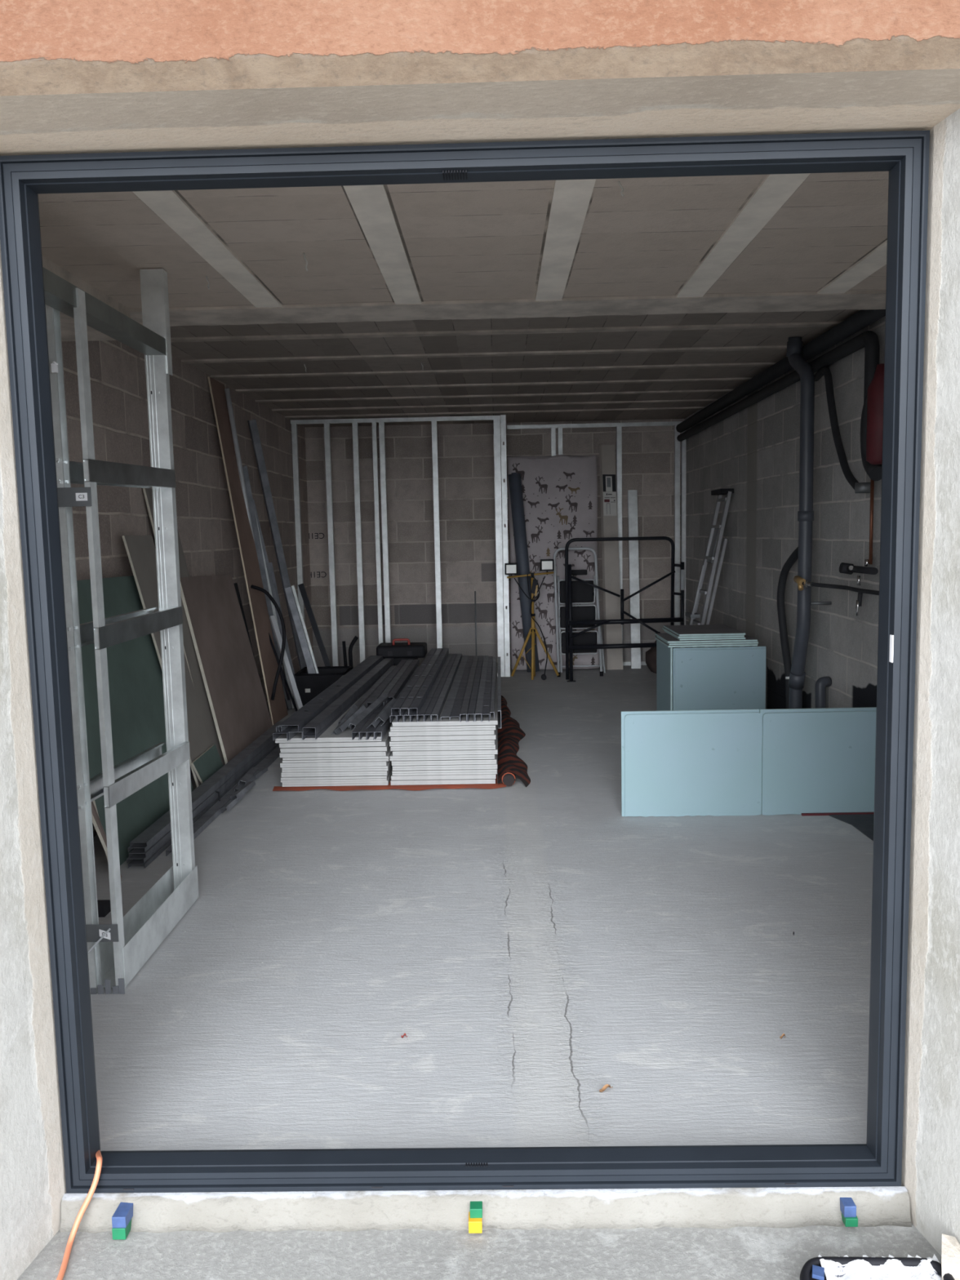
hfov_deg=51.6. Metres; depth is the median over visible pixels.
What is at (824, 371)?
hose
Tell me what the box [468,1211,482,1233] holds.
wedge
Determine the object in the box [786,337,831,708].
pipe
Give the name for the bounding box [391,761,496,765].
sheet
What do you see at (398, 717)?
stud
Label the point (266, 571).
stud
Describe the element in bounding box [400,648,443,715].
stud
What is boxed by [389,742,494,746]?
sheet
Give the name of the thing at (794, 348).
socket
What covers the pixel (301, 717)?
stud
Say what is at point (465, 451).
wall
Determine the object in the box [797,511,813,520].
socket
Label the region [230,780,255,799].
profile offcut
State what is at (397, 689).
stud
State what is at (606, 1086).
dry leaf
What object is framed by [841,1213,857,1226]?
wedge
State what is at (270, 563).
stud
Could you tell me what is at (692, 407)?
beam
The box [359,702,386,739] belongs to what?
stud
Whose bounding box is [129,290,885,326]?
beam
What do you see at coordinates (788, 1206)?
sill
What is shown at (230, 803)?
profile offcut
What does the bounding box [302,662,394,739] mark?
stud
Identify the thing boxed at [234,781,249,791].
profile offcut
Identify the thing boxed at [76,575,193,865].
plasterboard
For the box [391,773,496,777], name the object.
sheet
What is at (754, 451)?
wall
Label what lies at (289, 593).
profile offcut
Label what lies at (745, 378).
beam
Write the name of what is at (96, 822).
plasterboard
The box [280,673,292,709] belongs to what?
stud
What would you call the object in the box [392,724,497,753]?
sheet
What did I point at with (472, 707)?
stud
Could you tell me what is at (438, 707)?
stud
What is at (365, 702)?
stud
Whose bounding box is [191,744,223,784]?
plasterboard
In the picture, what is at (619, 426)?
wall
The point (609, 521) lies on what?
plank
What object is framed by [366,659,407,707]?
stud
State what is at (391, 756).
sheet
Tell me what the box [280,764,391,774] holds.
sheet
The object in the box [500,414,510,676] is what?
stud
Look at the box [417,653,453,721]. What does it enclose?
stud
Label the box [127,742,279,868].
channel
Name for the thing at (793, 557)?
hose
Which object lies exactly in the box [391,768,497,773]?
sheet
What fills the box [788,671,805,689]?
socket
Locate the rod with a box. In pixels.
[474,591,476,655]
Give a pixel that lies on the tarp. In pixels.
(510, 733)
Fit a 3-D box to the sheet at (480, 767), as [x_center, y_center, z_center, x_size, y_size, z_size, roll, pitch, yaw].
[-0.176,0.584,6.759,0.585,0.012,2.463,-1,6,1]
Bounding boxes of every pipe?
[675,309,885,432]
[676,330,879,441]
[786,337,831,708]
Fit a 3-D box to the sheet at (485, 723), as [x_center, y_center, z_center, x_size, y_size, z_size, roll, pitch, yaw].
[-0.174,0.336,6.736,0.585,0.012,2.463,-1,6,1]
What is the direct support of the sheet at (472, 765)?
on the sheet at (480, 767)
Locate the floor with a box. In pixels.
[82,665,883,1193]
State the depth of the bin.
8.03 m
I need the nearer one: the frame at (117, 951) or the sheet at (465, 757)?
the frame at (117, 951)
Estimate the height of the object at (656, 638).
0.012 m
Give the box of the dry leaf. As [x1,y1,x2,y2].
[599,1084,613,1092]
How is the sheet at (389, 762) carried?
on the sheet at (371, 769)
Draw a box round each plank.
[599,444,622,669]
[627,489,640,668]
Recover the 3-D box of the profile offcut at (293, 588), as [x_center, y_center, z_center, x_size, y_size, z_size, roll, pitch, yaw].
[-1.401,0.047,8.175,0.301,0.996,0.026,1,7,21]
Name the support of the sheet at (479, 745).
on the sheet at (475, 748)
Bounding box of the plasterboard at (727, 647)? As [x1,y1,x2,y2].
[672,646,765,710]
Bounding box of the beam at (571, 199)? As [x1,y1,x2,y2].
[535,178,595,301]
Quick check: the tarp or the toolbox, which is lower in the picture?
the tarp
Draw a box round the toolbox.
[376,638,426,665]
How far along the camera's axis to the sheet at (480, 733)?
5.52 m
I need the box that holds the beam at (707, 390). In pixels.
[255,389,733,402]
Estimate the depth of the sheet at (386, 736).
5.54 m
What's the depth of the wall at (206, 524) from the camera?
6.36 m
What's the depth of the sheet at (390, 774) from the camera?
5.56 m
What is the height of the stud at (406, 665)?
0.035 m
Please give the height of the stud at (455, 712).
0.018 m
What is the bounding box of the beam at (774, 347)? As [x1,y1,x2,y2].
[181,345,804,363]
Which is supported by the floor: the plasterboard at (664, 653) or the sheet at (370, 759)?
the plasterboard at (664, 653)
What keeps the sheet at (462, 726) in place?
on the sheet at (479, 728)
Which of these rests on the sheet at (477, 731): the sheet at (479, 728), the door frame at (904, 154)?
the sheet at (479, 728)
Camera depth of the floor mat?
4.74 m
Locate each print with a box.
[602,474,616,491]
[604,493,615,514]
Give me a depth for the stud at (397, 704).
6.38 m
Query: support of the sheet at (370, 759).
on the sheet at (384, 762)
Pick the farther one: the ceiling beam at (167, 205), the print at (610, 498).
the print at (610, 498)
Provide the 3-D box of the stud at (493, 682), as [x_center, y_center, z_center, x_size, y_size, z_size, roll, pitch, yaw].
[0.092,0.289,6.740,0.022,0.038,2.430,-1,6,1]
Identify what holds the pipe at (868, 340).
attached to the wall at (754, 451)
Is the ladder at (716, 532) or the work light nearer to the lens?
the ladder at (716, 532)
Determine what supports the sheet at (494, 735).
on the sheet at (479, 738)
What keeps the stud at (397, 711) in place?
on the sheet at (486, 717)
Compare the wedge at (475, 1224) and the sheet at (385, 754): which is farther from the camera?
the sheet at (385, 754)
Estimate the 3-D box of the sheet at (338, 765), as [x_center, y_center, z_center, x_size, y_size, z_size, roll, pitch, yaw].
[-0.799,0.568,6.768,0.594,0.012,2.463,-1,6,1]
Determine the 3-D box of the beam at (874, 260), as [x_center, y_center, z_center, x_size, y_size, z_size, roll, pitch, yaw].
[1.474,-1.367,3.105,0.113,0.028,2.265,-1,6,1]
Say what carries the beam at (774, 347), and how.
attached to the wall at (754, 451)
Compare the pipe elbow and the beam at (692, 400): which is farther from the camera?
the beam at (692, 400)
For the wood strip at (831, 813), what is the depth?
4.87 m
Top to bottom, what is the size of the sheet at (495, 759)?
0.012 m
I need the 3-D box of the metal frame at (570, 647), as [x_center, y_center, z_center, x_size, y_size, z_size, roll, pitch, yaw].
[1.353,-0.286,9.280,1.111,1.342,0.244,-1,6,3]
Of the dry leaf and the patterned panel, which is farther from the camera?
the patterned panel
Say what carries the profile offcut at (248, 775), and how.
on the channel at (206, 819)
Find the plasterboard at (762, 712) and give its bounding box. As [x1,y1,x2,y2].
[760,706,876,761]
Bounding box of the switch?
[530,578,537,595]
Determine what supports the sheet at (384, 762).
on the sheet at (338, 765)
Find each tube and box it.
[224,388,257,553]
[268,632,297,711]
[269,615,302,709]
[342,640,347,666]
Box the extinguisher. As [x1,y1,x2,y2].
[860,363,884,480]
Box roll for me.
[507,472,539,671]
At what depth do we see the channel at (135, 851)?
5.09 m
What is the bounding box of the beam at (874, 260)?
[817,240,887,293]
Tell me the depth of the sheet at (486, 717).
5.57 m
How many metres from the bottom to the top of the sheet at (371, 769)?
0.012 m
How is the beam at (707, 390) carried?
attached to the wall at (754, 451)
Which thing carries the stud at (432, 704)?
on the sheet at (486, 717)
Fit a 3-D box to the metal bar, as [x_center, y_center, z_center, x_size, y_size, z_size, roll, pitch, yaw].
[-1.367,0.020,8.497,0.391,1.008,0.039,1,7,22]
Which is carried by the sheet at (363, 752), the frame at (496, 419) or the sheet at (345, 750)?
the sheet at (345, 750)
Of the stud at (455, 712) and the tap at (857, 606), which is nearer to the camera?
the tap at (857, 606)
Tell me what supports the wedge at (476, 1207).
on the wedge at (475, 1224)
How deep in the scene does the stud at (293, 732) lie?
5.53 m
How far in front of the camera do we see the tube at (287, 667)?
7.43 m
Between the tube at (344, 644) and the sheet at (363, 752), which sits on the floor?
the tube at (344, 644)
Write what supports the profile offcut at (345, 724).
on the sheet at (346, 734)
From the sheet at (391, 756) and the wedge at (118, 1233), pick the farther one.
the sheet at (391, 756)
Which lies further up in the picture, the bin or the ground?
the bin
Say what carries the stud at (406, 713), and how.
on the sheet at (486, 717)
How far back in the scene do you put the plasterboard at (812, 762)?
4.85 m
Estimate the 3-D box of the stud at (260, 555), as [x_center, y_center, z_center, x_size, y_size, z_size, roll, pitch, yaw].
[-1.678,-0.371,7.788,0.053,1.938,0.582,1,6,15]
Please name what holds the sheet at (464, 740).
on the sheet at (483, 743)
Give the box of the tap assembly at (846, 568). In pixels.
[793,479,879,615]
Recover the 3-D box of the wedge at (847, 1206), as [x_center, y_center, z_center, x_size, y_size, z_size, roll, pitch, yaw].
[0.770,1.184,2.100,0.025,0.028,0.067,-1,6,-2]
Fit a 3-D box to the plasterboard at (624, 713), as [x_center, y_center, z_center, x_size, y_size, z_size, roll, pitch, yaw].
[1.032,0.605,4.889,0.672,0.526,0.012,-1,6,1]
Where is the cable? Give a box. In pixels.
[56,1150,102,1279]
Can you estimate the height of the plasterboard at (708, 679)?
0.621 m
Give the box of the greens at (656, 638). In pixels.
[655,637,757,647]
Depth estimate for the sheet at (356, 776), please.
5.55 m
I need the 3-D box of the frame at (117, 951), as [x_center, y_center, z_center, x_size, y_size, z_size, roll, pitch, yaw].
[-1.197,-0.092,3.069,0.130,2.395,1.513,-1,6,2]
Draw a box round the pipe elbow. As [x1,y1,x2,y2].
[854,482,870,493]
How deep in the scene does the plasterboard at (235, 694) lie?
6.38 m
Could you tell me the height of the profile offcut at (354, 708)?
0.115 m
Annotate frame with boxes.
[0,130,929,1193]
[42,266,199,994]
[564,536,684,682]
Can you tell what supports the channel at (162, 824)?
on the channel at (136, 845)
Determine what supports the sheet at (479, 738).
on the sheet at (464, 740)
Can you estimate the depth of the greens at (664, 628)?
6.52 m
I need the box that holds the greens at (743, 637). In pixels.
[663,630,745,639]
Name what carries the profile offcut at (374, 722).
on the stud at (372, 728)
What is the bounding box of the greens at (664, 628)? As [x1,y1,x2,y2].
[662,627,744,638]
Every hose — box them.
[250,584,289,700]
[348,635,358,669]
[777,546,798,708]
[813,366,858,489]
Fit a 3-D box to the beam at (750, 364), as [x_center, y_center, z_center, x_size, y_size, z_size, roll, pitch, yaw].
[0.090,-1.868,6.853,3.900,0.032,0.070,-1,6,1]
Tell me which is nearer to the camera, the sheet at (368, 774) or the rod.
the sheet at (368, 774)
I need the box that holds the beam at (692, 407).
[284,406,704,417]
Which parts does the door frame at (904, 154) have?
frame sill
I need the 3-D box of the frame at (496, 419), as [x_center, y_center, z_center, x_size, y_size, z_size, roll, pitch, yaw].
[-0.784,-0.873,9.641,2.005,2.513,0.050,-1,6,1]
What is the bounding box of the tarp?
[272,695,530,791]
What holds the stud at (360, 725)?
on the sheet at (346, 734)
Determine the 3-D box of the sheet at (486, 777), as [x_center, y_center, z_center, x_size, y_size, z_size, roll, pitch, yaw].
[-0.184,0.639,6.768,0.585,0.012,2.463,-1,6,1]
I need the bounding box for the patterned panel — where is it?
[506,454,599,670]
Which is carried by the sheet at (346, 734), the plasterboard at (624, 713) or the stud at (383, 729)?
the stud at (383, 729)
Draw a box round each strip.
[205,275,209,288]
[617,181,623,195]
[801,812,874,815]
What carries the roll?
on the floor
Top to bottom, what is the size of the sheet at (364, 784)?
0.012 m
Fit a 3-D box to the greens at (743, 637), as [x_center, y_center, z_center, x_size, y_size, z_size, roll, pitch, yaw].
[1.530,-0.041,6.827,0.431,0.012,0.620,-1,6,1]
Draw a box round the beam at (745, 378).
[235,377,752,391]
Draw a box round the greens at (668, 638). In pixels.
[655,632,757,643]
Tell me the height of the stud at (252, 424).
2.325 m
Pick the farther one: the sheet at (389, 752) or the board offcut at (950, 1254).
the sheet at (389, 752)
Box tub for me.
[800,1253,955,1279]
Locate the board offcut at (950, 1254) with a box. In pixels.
[941,1234,959,1279]
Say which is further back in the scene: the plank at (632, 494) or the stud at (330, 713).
the plank at (632, 494)
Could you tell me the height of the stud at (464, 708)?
0.042 m
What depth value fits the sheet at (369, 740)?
5.54 m
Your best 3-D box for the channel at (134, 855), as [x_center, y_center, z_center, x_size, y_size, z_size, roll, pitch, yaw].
[-1.441,0.801,5.679,0.075,0.019,2.800,-1,6,2]
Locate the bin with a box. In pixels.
[294,666,351,706]
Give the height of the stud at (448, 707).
0.022 m
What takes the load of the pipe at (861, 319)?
attached to the wall at (754, 451)
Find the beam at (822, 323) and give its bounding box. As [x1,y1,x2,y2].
[170,321,841,342]
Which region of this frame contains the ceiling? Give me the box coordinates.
[38,171,888,426]
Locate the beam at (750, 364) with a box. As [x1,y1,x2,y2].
[210,362,776,378]
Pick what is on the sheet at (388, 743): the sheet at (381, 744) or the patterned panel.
the sheet at (381, 744)
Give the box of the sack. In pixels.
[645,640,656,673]
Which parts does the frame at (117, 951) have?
cross plate, cross plate, header rail, cross rail, cross rail, cross rail, floor rail, ceiling post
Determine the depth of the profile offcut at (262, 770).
5.88 m
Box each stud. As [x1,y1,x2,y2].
[242,465,287,708]
[247,418,306,669]
[253,498,297,705]
[255,515,293,708]
[268,561,288,647]
[272,662,368,741]
[275,657,368,731]
[278,655,383,731]
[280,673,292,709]
[288,661,381,740]
[302,657,393,735]
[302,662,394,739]
[337,665,396,724]
[343,671,391,730]
[351,711,374,739]
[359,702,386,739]
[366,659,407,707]
[366,697,393,739]
[373,666,419,739]
[378,659,413,705]
[386,659,419,702]
[390,654,431,722]
[391,648,436,715]
[396,664,431,722]
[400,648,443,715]
[404,708,410,721]
[408,648,448,715]
[410,664,439,721]
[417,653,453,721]
[424,653,457,721]
[431,653,462,721]
[440,655,468,720]
[450,655,473,719]
[459,655,478,721]
[467,655,484,721]
[475,655,488,721]
[481,656,493,721]
[489,657,496,717]
[497,656,501,728]
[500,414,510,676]
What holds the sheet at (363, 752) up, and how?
on the sheet at (385, 754)
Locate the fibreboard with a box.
[208,377,288,724]
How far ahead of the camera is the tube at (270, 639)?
7.68 m
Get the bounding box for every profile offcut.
[220,793,244,813]
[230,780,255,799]
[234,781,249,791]
[238,766,258,785]
[253,766,267,779]
[284,586,316,673]
[291,585,319,673]
[331,704,358,734]
[334,705,365,734]
[348,693,389,729]
[366,697,395,728]
[375,694,399,725]
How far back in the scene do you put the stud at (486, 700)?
6.31 m
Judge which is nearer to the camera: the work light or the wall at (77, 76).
the wall at (77, 76)
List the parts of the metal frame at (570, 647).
post, rail, rail, post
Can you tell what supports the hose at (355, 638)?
on the floor
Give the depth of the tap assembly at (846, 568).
5.16 m
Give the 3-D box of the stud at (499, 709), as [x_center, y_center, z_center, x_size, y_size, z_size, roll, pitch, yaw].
[0.134,0.318,6.833,0.020,0.100,2.450,-1,6,1]
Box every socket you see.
[786,341,803,356]
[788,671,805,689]
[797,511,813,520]
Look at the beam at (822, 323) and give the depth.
5.52 m
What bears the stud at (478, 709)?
on the sheet at (486, 717)
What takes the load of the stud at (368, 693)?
on the sheet at (346, 734)
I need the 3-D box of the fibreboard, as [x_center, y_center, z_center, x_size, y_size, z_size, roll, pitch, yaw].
[-1.689,-0.598,7.336,0.174,2.502,0.913,2,7,26]
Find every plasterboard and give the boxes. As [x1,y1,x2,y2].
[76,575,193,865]
[91,801,121,881]
[121,535,210,787]
[142,488,225,765]
[179,574,272,764]
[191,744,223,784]
[621,709,759,816]
[624,711,762,817]
[656,640,672,711]
[663,624,745,635]
[674,648,766,712]
[760,706,876,761]
[761,711,876,815]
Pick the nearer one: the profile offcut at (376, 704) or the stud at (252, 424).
the profile offcut at (376, 704)
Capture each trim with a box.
[42,255,130,341]
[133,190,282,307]
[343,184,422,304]
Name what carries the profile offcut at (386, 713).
on the stud at (383, 729)
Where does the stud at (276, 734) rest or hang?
on the sheet at (346, 734)
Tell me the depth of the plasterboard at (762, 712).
4.84 m
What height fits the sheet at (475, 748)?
0.012 m
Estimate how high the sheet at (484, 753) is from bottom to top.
0.012 m
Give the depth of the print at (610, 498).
10.05 m
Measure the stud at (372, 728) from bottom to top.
0.042 m
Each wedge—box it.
[111,1202,133,1227]
[111,1219,131,1239]
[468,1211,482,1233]
[470,1189,482,1217]
[840,1197,856,1217]
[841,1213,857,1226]
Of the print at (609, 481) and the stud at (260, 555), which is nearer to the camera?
the stud at (260, 555)
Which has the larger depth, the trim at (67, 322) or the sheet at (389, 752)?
the sheet at (389, 752)
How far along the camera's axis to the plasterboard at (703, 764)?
4.87 m
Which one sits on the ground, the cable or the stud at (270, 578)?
the cable
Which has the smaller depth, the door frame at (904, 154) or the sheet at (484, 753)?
the door frame at (904, 154)
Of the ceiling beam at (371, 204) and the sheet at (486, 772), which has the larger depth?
the sheet at (486, 772)
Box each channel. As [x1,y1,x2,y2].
[126,742,277,862]
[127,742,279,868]
[128,737,272,852]
[128,740,275,857]
[129,721,281,846]
[165,745,280,856]
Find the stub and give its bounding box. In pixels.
[814,676,831,708]
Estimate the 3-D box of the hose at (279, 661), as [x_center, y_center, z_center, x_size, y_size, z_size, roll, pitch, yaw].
[-1.520,0.023,7.180,0.249,0.848,0.075,-1,6,1]
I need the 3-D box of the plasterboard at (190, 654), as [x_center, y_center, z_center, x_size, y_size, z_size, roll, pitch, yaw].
[-1.716,-0.041,5.913,0.232,1.702,0.738,-1,6,1]
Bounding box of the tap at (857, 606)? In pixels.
[855,600,859,615]
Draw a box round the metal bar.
[297,582,330,666]
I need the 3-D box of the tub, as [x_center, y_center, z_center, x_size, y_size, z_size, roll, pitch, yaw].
[0.749,1.231,1.823,0.295,0.052,0.236,-1,6,1]
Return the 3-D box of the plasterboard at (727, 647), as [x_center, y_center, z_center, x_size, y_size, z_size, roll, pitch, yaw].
[1.574,0.361,6.544,0.606,0.633,0.012,-1,6,1]
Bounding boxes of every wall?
[0,0,959,1279]
[62,340,313,837]
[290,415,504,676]
[304,418,684,667]
[506,421,685,667]
[684,315,885,709]
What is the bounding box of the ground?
[17,1222,941,1279]
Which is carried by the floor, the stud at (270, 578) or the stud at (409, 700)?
the stud at (270, 578)
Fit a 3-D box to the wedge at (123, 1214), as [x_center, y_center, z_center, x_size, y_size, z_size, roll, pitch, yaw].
[-0.753,1.213,2.120,0.029,0.028,0.082,-1,6,4]
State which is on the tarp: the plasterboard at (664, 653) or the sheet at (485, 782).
the sheet at (485, 782)
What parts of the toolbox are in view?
handle, lid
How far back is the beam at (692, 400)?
8.71 m
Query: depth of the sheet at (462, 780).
5.54 m
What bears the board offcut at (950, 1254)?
on the ground
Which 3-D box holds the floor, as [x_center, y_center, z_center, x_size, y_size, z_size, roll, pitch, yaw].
[0.132,0.874,6.416,4.300,0.300,8.600,-1,6,1]
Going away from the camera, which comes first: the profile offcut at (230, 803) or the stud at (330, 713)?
the profile offcut at (230, 803)
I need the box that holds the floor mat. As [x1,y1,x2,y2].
[828,813,874,840]
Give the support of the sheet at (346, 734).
on the sheet at (369, 740)
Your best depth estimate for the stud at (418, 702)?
6.40 m
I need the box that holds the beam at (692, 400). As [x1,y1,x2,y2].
[271,399,717,411]
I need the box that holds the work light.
[504,559,559,679]
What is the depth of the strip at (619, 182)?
2.83 m
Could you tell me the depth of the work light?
9.43 m
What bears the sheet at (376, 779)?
on the sheet at (390, 774)
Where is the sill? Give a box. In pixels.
[59,1186,911,1233]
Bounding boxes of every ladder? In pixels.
[553,546,605,676]
[684,488,733,625]
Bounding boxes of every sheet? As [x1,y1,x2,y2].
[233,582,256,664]
[275,675,381,740]
[275,722,391,742]
[279,718,394,746]
[279,736,390,747]
[279,746,389,755]
[280,736,391,751]
[280,744,389,752]
[280,746,390,757]
[280,760,387,765]
[280,760,388,767]
[280,763,391,777]
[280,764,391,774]
[280,765,391,779]
[280,765,392,782]
[281,760,391,769]
[281,760,391,772]
[282,747,391,759]
[282,757,389,763]
[282,768,392,784]
[282,774,391,786]
[388,729,493,733]
[388,732,493,736]
[389,739,494,743]
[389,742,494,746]
[389,751,494,758]
[389,756,494,760]
[390,724,495,728]
[390,727,495,731]
[390,729,495,738]
[390,739,495,748]
[390,746,495,751]
[390,778,495,782]
[391,662,497,724]
[391,737,495,741]
[391,754,496,763]
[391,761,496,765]
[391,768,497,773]
[391,771,497,775]
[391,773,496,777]
[391,776,496,780]
[391,781,495,785]
[392,703,497,726]
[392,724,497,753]
[392,737,497,755]
[392,754,497,768]
[392,766,497,770]
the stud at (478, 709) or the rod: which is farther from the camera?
the rod
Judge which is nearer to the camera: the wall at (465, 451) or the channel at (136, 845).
the channel at (136, 845)
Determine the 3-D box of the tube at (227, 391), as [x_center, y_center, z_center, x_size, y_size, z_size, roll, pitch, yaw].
[-1.703,-0.600,7.547,0.034,2.461,0.845,0,6,8]
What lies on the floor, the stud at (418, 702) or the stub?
the stub
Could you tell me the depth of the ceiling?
3.79 m
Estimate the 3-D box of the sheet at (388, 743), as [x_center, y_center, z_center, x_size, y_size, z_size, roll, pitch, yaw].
[-0.796,0.473,6.754,0.594,0.012,2.463,-1,6,1]
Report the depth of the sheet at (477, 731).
5.51 m
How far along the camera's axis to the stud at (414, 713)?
5.55 m

